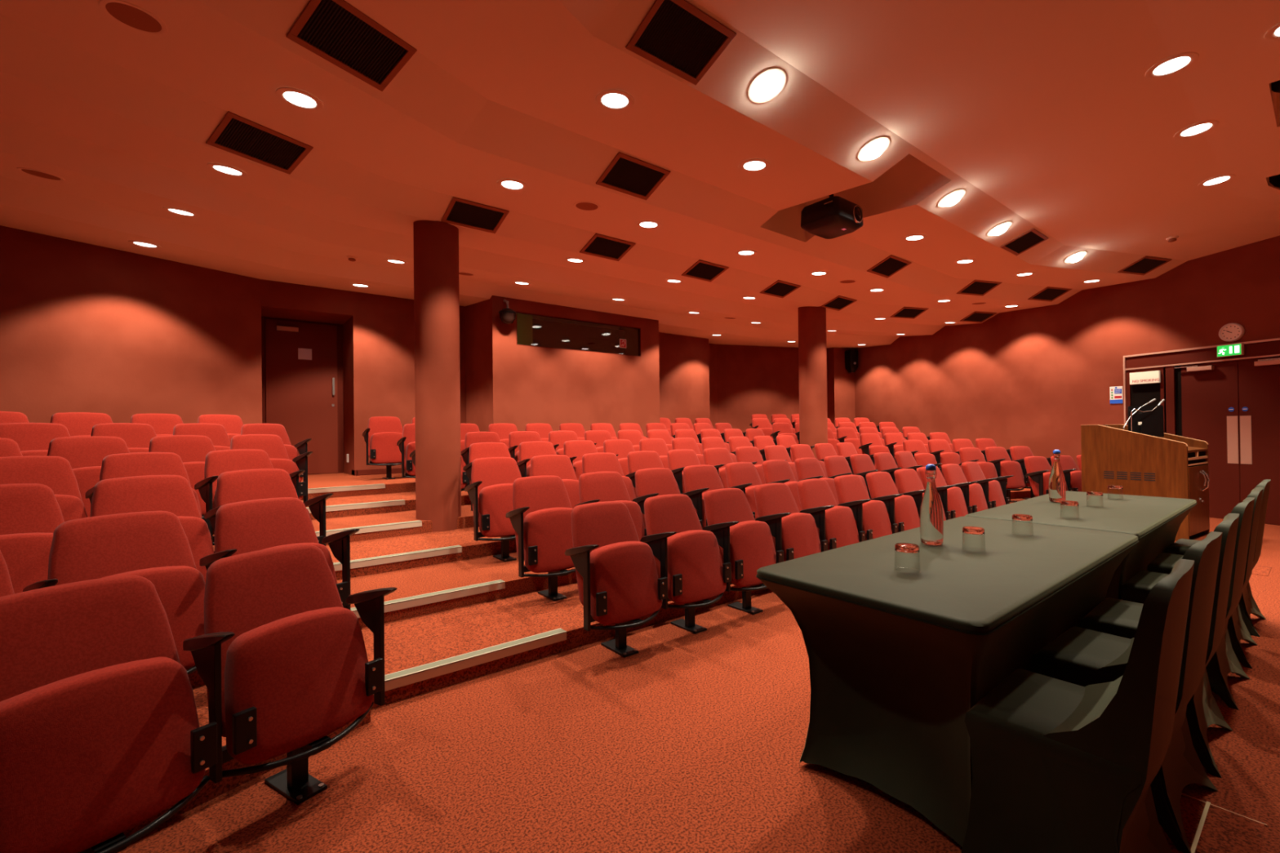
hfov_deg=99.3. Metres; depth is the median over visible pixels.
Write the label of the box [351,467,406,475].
baseboard
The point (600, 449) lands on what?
seat cushion
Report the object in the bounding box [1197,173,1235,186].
recessed light
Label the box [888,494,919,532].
seat cushion
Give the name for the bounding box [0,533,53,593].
seat cushion
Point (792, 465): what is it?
seat cushion
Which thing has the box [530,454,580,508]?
seat
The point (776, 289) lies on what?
grille
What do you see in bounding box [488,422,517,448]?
seat
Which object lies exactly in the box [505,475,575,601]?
seat
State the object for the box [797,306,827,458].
column
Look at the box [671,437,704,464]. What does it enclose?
seat
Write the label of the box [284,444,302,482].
seat cushion
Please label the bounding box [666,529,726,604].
seat cushion
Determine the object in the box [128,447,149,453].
seat cushion
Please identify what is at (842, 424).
seat
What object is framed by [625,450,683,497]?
seat
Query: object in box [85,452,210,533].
seat
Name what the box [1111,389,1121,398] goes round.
print
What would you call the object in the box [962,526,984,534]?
drinking glass
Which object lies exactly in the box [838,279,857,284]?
ceiling speaker
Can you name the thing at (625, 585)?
seat cushion
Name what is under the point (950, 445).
seat cushion
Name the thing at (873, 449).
seat cushion
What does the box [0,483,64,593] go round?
seat
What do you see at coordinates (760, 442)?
seat
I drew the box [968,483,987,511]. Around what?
seat cushion
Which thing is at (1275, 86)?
ceiling vent
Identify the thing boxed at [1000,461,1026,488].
seat cushion
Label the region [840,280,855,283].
grille
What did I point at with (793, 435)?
seat cushion
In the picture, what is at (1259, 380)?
door
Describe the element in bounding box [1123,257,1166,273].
grille
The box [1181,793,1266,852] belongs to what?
floor hatch
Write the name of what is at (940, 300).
recessed light
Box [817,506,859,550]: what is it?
seat cushion
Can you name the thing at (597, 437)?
seat
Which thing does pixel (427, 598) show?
step nosing
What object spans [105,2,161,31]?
grille
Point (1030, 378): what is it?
wall
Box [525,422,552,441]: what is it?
seat
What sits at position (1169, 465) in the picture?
lectern
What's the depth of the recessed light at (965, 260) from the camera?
7.00 m
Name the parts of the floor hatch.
lid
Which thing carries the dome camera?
attached to the wall at (120, 335)
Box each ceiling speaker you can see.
[16,167,65,181]
[97,0,168,35]
[458,271,475,275]
[573,200,600,211]
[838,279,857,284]
[970,302,987,304]
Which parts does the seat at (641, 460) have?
armrest, backrest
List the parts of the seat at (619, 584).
armrest, hinge plate, backrest, under frame, foot plate, bowed rail, hinge plate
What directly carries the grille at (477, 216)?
attached to the ceiling vent at (460, 211)
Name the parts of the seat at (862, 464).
backrest, armrest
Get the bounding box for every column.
[413,220,461,532]
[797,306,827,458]
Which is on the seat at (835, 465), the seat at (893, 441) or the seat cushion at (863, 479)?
the seat cushion at (863, 479)
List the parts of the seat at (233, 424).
backrest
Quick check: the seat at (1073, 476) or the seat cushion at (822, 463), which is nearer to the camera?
the seat cushion at (822, 463)
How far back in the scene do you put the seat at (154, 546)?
2.19 m
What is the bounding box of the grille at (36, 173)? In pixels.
[21,168,60,180]
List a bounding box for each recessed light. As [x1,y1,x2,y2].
[128,240,161,248]
[162,206,199,217]
[206,162,248,177]
[275,87,323,111]
[350,283,370,287]
[384,258,407,263]
[496,178,527,191]
[512,281,531,284]
[564,257,586,262]
[595,88,634,111]
[610,297,626,301]
[635,220,661,228]
[664,279,683,283]
[686,311,701,313]
[735,249,757,255]
[738,158,770,172]
[741,296,757,299]
[808,271,828,275]
[867,288,885,292]
[902,234,927,240]
[935,299,952,302]
[954,258,976,263]
[1002,304,1020,307]
[1013,272,1035,276]
[1080,279,1102,283]
[1145,52,1199,79]
[1173,120,1219,138]
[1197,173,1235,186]
[1264,22,1279,40]
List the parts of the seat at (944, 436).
backrest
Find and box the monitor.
[1127,405,1164,436]
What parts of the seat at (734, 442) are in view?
backrest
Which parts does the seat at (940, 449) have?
armrest, backrest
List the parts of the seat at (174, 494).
backrest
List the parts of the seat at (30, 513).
backrest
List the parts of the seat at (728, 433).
backrest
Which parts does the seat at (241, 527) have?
armrest, backrest, armrest, hinge plate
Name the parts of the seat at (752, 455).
backrest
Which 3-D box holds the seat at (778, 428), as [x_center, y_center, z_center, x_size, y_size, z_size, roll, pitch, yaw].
[2.822,0.331,10.575,0.539,0.817,0.418,-1,0,-18]
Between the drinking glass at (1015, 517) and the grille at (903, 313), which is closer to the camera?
the drinking glass at (1015, 517)
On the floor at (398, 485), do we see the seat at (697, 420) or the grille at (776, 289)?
the seat at (697, 420)
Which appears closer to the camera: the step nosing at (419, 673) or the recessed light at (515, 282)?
the step nosing at (419, 673)
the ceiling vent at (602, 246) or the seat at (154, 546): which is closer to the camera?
the seat at (154, 546)
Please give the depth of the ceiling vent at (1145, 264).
7.40 m
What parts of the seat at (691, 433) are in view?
backrest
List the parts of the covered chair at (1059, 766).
seat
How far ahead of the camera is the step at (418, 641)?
3.06 m
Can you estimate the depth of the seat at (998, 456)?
8.11 m
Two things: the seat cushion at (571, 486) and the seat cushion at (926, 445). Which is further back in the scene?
the seat cushion at (926, 445)
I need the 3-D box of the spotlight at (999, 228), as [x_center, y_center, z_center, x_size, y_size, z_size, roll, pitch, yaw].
[3.913,-2.147,5.927,0.249,0.103,0.234,0,0,-33]
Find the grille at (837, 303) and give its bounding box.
[824,297,853,309]
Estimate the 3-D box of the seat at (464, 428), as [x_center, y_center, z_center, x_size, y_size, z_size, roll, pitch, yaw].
[-2.151,0.366,6.753,0.539,0.817,0.418,0,0,-38]
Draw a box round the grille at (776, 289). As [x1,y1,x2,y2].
[764,282,797,296]
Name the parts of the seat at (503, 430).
backrest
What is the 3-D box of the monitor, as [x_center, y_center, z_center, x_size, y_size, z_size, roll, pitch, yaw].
[5.812,-0.021,6.243,0.310,0.435,0.170,-1,0,28]
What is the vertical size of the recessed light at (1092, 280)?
0.023 m
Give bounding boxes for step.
[123,497,1025,837]
[185,486,1035,688]
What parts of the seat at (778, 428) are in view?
backrest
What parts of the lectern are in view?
cabinet door, door handle, door handle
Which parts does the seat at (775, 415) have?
backrest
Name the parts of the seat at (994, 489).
backrest, armrest, hinge plate, armrest, hinge plate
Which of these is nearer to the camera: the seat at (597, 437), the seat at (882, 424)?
the seat at (597, 437)
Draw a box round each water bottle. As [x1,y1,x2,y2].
[920,464,943,545]
[1048,449,1066,502]
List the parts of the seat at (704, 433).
backrest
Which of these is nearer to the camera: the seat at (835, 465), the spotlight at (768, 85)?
the spotlight at (768, 85)
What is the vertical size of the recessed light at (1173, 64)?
0.008 m
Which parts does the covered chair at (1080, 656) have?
seat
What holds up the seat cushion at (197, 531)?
on the seat at (174, 494)
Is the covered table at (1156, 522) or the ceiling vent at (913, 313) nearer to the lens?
the covered table at (1156, 522)
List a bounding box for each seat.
[0,411,29,423]
[0,422,70,456]
[0,438,22,457]
[0,456,87,521]
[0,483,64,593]
[0,550,14,596]
[0,574,217,852]
[22,511,205,675]
[46,435,129,517]
[50,412,112,436]
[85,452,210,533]
[90,422,156,453]
[90,475,213,583]
[130,413,183,435]
[148,435,215,516]
[173,422,231,450]
[182,543,397,804]
[194,448,305,545]
[197,414,243,443]
[199,497,359,610]
[204,468,333,546]
[230,434,312,503]
[240,423,311,482]
[362,416,403,479]
[396,423,415,478]
[409,449,468,491]
[460,423,479,488]
[460,431,501,486]
[462,442,511,511]
[464,457,521,562]
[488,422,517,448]
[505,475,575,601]
[508,431,542,462]
[516,441,556,477]
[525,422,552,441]
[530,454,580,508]
[548,431,578,454]
[559,422,585,439]
[563,440,597,479]
[564,501,667,657]
[575,471,647,543]
[582,452,635,501]
[584,430,612,453]
[590,422,617,439]
[603,439,635,475]
[617,430,643,451]
[619,422,647,439]
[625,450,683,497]
[632,467,702,528]
[639,438,668,468]
[640,493,731,634]
[645,422,674,439]
[647,429,672,450]
[659,417,671,435]
[667,448,700,493]
[670,422,689,438]
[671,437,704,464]
[674,417,693,430]
[675,429,702,454]
[682,464,724,528]
[693,422,711,443]
[694,417,715,429]
[700,429,730,453]
[701,436,737,462]
[702,448,733,488]
[702,488,783,614]
[715,422,746,442]
[724,428,753,446]
[724,462,762,519]
[728,436,762,457]
[735,446,765,484]
[746,428,777,446]
[749,413,772,428]
[751,417,773,439]
[753,435,775,461]
[754,483,827,561]
[761,459,801,511]
[764,445,798,481]
[770,422,798,444]
[771,413,792,426]
[773,417,795,433]
[776,435,814,462]
[790,444,827,477]
[791,413,799,428]
[794,417,799,428]
[794,422,799,444]
[794,457,839,504]
[796,478,865,550]
[814,443,853,475]
[823,455,871,499]
[827,422,837,439]
[827,427,839,455]
[833,475,897,540]
[834,417,850,428]
[836,427,862,453]
[836,442,874,474]
[838,422,859,439]
[849,453,878,495]
[853,417,879,432]
[858,422,882,438]
[858,426,884,445]
[858,433,894,471]
[866,471,919,532]
[873,452,902,493]
[879,422,902,435]
[880,426,906,439]
[884,432,905,467]
[893,468,951,520]
[894,451,941,487]
[902,426,929,440]
[902,440,942,473]
[906,432,929,453]
[919,466,972,519]
[928,439,964,476]
[929,432,953,452]
[941,463,991,512]
[951,439,985,459]
[959,447,999,479]
[961,461,1013,507]
[975,438,1012,462]
[984,446,1028,502]
[1009,445,1051,499]
[1023,456,1073,497]
[1050,455,1081,491]
[1075,454,1081,471]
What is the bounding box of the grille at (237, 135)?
[215,117,305,168]
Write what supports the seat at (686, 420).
on the floor at (398, 485)
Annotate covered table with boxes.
[755,516,1138,847]
[964,490,1196,599]
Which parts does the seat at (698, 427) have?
backrest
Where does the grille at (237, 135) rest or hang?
attached to the ceiling vent at (235, 134)
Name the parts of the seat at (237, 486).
armrest, backrest, armrest, hinge plate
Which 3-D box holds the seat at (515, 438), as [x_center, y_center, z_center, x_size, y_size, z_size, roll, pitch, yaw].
[-1.296,0.462,6.379,0.539,0.817,0.418,0,0,-38]
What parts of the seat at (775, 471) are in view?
backrest, armrest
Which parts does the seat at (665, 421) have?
backrest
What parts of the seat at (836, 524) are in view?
armrest, backrest, hinge plate, hinge plate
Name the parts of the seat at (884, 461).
backrest, armrest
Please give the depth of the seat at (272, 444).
4.75 m
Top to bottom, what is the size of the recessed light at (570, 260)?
0.034 m
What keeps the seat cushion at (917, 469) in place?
on the seat at (904, 460)
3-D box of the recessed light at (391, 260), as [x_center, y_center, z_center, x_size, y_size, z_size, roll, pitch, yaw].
[-2.827,-1.912,6.302,0.249,0.035,0.247,0,0,-33]
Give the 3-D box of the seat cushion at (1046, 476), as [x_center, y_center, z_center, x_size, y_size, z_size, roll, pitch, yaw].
[5.586,0.821,7.329,0.456,0.402,0.177,-1,0,-18]
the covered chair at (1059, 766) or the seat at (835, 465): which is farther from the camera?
the seat at (835, 465)
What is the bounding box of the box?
[1251,565,1271,576]
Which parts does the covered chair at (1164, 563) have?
seat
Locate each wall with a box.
[0,225,799,475]
[854,235,1279,525]
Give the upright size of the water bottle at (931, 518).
0.344 m
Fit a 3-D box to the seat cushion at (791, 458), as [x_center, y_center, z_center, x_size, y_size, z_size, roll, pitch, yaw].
[2.378,0.538,8.109,0.456,0.402,0.177,0,0,-38]
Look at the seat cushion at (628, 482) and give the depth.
5.10 m
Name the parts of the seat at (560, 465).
backrest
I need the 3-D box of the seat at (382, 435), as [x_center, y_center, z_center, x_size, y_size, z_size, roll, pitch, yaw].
[-3.307,0.273,7.092,0.539,0.817,0.418,0,0,-38]
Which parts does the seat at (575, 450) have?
armrest, backrest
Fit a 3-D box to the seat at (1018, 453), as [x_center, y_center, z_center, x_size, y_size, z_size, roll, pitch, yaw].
[6.017,0.715,8.375,0.580,0.817,0.417,-1,0,-18]
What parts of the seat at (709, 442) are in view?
backrest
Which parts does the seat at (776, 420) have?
backrest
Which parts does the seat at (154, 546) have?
armrest, backrest, bowed rail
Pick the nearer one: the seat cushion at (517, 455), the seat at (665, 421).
the seat cushion at (517, 455)
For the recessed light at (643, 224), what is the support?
in the ceiling
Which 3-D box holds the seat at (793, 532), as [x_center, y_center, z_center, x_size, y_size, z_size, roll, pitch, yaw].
[1.123,0.854,4.103,0.539,0.817,0.418,0,0,-38]
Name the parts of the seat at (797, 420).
backrest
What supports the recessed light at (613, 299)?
in the ceiling
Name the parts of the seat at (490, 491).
armrest, hinge plate, backrest, under frame, bowed rail, foot plate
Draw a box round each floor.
[117,517,1279,852]
[213,490,471,534]
[213,504,473,553]
[300,472,466,500]
[326,477,944,580]
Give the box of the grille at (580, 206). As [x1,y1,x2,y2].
[575,202,598,210]
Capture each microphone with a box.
[1123,398,1155,430]
[1130,399,1164,431]
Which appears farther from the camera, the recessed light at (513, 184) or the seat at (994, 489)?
the seat at (994, 489)
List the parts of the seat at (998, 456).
armrest, backrest, bowed rail, hinge plate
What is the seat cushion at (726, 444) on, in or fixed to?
on the seat at (704, 433)
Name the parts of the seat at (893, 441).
armrest, backrest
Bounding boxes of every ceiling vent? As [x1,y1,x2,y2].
[205,111,313,174]
[286,0,417,91]
[440,196,509,233]
[579,233,635,261]
[595,151,671,199]
[625,0,736,84]
[681,259,728,282]
[760,280,800,297]
[820,295,857,311]
[866,254,911,278]
[890,306,928,319]
[956,280,1001,296]
[960,311,997,322]
[1000,227,1048,255]
[1027,286,1071,301]
[1117,255,1172,275]
[1269,173,1279,187]
[1271,80,1279,93]
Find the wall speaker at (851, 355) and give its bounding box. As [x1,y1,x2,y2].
[844,349,857,373]
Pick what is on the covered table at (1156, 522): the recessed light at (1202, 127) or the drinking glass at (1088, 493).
the drinking glass at (1088, 493)
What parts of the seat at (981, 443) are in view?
backrest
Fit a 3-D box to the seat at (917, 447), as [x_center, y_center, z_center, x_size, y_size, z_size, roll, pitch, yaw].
[4.476,0.626,8.681,0.539,0.817,0.418,-1,0,-18]
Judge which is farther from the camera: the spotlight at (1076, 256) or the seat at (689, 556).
the spotlight at (1076, 256)
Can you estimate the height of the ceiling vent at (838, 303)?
0.120 m
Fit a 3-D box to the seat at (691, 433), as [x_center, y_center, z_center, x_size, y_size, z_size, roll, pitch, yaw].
[0.768,0.448,8.001,0.539,0.817,0.418,0,0,-38]
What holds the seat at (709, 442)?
on the floor at (464, 537)
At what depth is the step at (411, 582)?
3.80 m
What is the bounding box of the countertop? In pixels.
[1187,446,1207,453]
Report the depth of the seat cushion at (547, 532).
3.62 m
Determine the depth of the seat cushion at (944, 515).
5.45 m
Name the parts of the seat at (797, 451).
backrest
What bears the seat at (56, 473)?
on the floor at (464, 537)
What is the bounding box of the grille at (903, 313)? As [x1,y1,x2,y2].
[893,308,924,317]
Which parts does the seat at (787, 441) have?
backrest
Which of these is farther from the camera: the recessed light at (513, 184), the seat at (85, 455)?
the recessed light at (513, 184)
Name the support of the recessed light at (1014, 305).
in the ceiling
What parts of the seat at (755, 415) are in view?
backrest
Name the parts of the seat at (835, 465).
backrest, armrest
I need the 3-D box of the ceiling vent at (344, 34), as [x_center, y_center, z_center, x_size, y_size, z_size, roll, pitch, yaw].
[-1.531,-2.056,2.920,0.330,0.134,0.530,-1,0,31]
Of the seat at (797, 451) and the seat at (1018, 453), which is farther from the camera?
the seat at (1018, 453)
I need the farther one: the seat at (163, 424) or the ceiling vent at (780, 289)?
the ceiling vent at (780, 289)
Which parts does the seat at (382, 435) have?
armrest, hinge plate, bowed rail, backrest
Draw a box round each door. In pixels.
[261,316,343,474]
[1173,360,1240,518]
[1238,356,1279,524]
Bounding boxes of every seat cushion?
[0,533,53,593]
[0,657,205,852]
[21,449,48,456]
[54,494,87,521]
[71,466,101,517]
[99,565,205,668]
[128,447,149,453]
[155,434,173,435]
[177,515,213,583]
[182,462,205,515]
[191,488,202,517]
[213,445,230,450]
[213,489,216,508]
[224,606,373,764]
[226,433,240,443]
[261,542,337,583]
[270,457,302,500]
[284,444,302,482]
[369,431,402,463]
[405,441,415,475]
[460,440,465,471]
[460,456,466,488]
[478,483,515,537]
[500,439,509,448]
[515,450,519,462]
[523,507,574,573]
[526,464,530,476]
[540,438,548,441]
[555,448,564,454]
[561,479,580,508]
[573,460,582,479]
[590,541,662,625]
[595,446,604,453]
[616,500,644,542]
[617,457,628,475]
[622,475,635,501]
[632,444,639,451]
[659,455,668,468]
[666,444,672,450]
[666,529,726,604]
[682,471,685,493]
[696,453,704,464]
[697,443,702,454]
[702,492,706,528]
[719,467,728,488]
[724,442,730,453]
[729,453,737,462]
[729,520,776,586]
[745,484,758,519]
[754,464,765,484]
[760,427,773,439]
[774,512,821,561]
[777,433,798,444]
[784,481,801,511]
[787,462,798,481]
[790,449,793,462]
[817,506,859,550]
[818,460,827,477]
[820,477,839,504]
[827,439,839,455]
[844,438,862,453]
[854,500,892,540]
[857,475,868,493]
[868,445,889,469]
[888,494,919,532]
[893,444,903,467]
[914,453,937,466]
[916,467,924,487]
[916,493,946,520]
[924,444,929,453]
[940,452,963,476]
[946,486,968,517]
[948,444,953,452]
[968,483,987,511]
[977,462,998,479]
[988,480,1005,506]
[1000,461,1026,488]
[1038,471,1068,494]
[1070,471,1081,491]
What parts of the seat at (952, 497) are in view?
backrest, armrest, hinge plate, hinge plate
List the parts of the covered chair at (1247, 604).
seat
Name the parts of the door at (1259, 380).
push plate, closer arm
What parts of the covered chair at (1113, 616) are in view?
seat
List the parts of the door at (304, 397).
handle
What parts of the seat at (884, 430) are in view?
backrest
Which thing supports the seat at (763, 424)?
on the floor at (398, 485)
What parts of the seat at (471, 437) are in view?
armrest, backrest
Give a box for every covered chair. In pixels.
[961,559,1194,852]
[1031,531,1222,852]
[1080,513,1239,777]
[1120,497,1254,710]
[1146,487,1263,669]
[1166,479,1271,637]
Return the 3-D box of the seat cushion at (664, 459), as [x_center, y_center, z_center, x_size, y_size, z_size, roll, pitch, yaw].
[0.312,0.552,6.486,0.456,0.402,0.177,0,0,-38]
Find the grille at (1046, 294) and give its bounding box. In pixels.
[1031,288,1068,300]
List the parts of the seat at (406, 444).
armrest, backrest, hinge plate, bowed rail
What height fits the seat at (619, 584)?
0.817 m
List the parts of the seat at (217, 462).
armrest, backrest, armrest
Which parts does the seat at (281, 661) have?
armrest, hinge plate, backrest, under frame, foot plate, bowed rail, armrest, hinge plate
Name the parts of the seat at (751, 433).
backrest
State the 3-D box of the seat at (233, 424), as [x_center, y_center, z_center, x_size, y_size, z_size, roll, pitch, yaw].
[-4.341,0.277,5.724,0.417,0.817,0.580,-1,0,32]
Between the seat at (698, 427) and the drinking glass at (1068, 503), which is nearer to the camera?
the drinking glass at (1068, 503)
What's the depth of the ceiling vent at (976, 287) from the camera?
8.24 m
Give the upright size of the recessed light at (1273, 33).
0.008 m
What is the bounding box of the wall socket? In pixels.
[346,453,348,462]
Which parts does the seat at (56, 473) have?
backrest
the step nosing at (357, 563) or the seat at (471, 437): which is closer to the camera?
the step nosing at (357, 563)
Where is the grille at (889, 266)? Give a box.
[871,257,907,275]
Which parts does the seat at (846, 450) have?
backrest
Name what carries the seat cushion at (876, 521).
on the seat at (871, 517)
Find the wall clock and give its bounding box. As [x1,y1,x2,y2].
[1218,323,1244,342]
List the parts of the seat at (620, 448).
backrest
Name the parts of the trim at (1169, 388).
header panel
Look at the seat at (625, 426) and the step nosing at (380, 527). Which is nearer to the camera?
the step nosing at (380, 527)
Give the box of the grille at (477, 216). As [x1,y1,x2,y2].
[446,200,503,230]
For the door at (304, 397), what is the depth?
7.96 m
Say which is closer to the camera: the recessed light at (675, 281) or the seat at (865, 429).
the recessed light at (675, 281)
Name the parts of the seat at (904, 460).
backrest, armrest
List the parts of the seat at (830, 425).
backrest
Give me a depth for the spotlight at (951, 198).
5.09 m
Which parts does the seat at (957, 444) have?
backrest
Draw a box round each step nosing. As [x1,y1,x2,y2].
[306,499,404,513]
[307,484,385,493]
[315,520,422,536]
[333,545,462,571]
[351,579,505,617]
[384,628,566,691]
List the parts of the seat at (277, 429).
backrest, armrest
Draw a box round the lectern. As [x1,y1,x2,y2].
[1080,424,1209,541]
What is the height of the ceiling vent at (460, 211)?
0.120 m
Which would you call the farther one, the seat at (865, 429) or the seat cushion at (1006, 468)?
the seat at (865, 429)
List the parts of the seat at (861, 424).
backrest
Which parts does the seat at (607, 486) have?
armrest, backrest, hinge plate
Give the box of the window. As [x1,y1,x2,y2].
[515,311,640,356]
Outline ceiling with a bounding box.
[0,0,1279,348]
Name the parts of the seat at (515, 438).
armrest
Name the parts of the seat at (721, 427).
backrest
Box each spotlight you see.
[747,67,786,102]
[857,136,889,161]
[937,188,965,207]
[986,221,1012,235]
[1063,250,1087,262]
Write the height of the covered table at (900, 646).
0.741 m
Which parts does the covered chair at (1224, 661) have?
seat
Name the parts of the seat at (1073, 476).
backrest, armrest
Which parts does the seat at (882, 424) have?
backrest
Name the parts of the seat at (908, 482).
backrest, armrest, hinge plate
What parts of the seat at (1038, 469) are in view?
armrest, backrest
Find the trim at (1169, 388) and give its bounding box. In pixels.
[1123,337,1279,436]
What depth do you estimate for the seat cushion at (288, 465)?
4.70 m
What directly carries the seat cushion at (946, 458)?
on the seat at (940, 449)
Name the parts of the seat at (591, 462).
backrest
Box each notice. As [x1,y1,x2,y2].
[297,347,311,359]
[1109,386,1123,404]
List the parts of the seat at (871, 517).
backrest, armrest, hinge plate, hinge plate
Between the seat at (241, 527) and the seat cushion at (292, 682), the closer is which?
the seat cushion at (292, 682)
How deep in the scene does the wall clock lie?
6.99 m
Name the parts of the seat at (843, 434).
backrest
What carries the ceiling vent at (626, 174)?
in the ceiling
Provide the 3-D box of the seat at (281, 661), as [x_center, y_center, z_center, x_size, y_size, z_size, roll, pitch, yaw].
[-1.239,0.868,1.942,0.417,0.817,0.580,-1,0,32]
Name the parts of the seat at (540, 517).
armrest, hinge plate, backrest, under frame, bowed rail, foot plate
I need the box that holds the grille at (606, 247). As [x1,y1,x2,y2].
[584,236,631,258]
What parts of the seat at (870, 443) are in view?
armrest, backrest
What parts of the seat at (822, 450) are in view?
backrest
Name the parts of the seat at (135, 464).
armrest, backrest, hinge plate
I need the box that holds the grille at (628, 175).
[602,157,664,195]
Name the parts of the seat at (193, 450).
backrest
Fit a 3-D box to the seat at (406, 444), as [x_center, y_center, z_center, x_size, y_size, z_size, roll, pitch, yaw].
[-2.567,0.369,6.426,0.539,0.817,0.418,0,0,-38]
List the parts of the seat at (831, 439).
backrest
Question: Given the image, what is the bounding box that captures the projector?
[800,193,863,239]
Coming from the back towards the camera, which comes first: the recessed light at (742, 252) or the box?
the recessed light at (742, 252)
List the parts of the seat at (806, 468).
backrest, armrest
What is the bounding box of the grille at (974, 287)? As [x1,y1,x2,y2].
[960,281,996,293]
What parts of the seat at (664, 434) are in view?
backrest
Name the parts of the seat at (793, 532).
armrest, backrest, hinge plate, hinge plate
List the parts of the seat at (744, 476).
armrest, backrest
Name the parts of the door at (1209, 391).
closer arm, push plate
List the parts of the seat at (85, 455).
backrest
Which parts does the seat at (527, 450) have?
armrest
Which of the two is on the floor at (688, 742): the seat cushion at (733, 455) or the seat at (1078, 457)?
the seat at (1078, 457)
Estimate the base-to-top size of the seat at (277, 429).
0.817 m
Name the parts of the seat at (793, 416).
backrest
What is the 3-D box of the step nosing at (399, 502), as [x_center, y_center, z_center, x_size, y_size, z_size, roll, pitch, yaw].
[-2.864,0.793,5.378,1.010,0.047,0.066,0,0,-38]
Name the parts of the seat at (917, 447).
backrest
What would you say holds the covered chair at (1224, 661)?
on the floor at (688, 742)
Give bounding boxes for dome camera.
[498,299,516,324]
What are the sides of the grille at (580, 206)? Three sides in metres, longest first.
0.204 x 0.204 x 0.007 m
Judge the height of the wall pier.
3.700 m
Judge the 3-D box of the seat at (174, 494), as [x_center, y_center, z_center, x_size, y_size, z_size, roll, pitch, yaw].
[-2.522,0.671,2.803,0.418,0.817,0.539,-1,0,32]
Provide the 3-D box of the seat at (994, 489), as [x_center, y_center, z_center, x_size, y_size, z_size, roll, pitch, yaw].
[4.101,0.833,6.442,0.580,0.817,0.417,0,0,-38]
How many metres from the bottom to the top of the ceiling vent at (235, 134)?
0.120 m
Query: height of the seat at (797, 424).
0.817 m
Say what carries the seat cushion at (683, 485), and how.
on the seat at (677, 460)
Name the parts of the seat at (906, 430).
backrest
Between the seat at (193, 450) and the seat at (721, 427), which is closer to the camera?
the seat at (193, 450)
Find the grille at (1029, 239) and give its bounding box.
[1004,231,1044,253]
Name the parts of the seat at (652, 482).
armrest, backrest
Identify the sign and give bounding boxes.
[619,338,626,348]
[1129,370,1159,384]
[1217,343,1244,357]
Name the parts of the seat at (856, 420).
backrest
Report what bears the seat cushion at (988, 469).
on the seat at (966, 454)
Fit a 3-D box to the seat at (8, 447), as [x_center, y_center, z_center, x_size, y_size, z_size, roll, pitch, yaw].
[-4.038,0.475,3.288,0.418,0.817,0.539,-1,0,32]
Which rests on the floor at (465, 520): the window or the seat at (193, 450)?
the seat at (193, 450)
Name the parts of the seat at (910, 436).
backrest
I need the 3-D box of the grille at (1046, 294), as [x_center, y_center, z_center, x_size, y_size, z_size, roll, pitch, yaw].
[6.547,-2.118,8.693,0.460,0.011,0.280,-1,-21,-18]
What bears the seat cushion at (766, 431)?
on the seat at (763, 424)
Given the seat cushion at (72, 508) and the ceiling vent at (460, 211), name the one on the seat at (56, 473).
the seat cushion at (72, 508)
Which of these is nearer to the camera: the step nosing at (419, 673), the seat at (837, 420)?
the step nosing at (419, 673)
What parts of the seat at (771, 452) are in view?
backrest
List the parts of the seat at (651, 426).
backrest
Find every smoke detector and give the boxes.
[346,255,357,261]
[1165,235,1178,242]
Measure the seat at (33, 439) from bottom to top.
0.817 m
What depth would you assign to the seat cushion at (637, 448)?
7.25 m
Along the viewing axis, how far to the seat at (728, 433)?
8.72 m
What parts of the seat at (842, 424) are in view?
backrest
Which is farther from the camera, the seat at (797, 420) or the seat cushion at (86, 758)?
the seat at (797, 420)
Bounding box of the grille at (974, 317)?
[963,312,992,321]
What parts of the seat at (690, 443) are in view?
backrest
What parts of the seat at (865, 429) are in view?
backrest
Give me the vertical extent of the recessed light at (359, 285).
0.023 m
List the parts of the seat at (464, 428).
backrest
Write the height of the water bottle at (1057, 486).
0.344 m
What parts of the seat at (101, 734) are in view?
backrest, under frame, bowed rail, hinge plate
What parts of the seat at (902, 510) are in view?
backrest, armrest, hinge plate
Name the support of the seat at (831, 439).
on the floor at (465, 520)
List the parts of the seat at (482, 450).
armrest, backrest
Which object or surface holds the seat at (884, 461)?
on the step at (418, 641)
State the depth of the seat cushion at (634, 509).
4.10 m
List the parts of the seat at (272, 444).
backrest, hinge plate, armrest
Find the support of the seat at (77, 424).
on the floor at (398, 485)
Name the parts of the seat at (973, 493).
backrest, armrest, hinge plate, hinge plate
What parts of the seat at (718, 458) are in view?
backrest, armrest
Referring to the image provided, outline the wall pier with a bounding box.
[826,347,855,426]
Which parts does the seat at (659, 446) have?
backrest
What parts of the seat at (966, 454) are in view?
armrest, backrest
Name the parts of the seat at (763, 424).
backrest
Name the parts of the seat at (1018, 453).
armrest, backrest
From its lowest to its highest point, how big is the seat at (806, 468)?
0.817 m
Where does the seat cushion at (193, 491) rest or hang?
on the seat at (135, 464)
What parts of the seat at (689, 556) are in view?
armrest, backrest, hinge plate, foot plate, under frame, bowed rail, hinge plate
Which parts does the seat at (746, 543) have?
armrest, backrest, hinge plate, foot plate, bowed rail, under frame, hinge plate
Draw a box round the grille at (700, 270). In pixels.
[685,262,724,279]
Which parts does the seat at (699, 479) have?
armrest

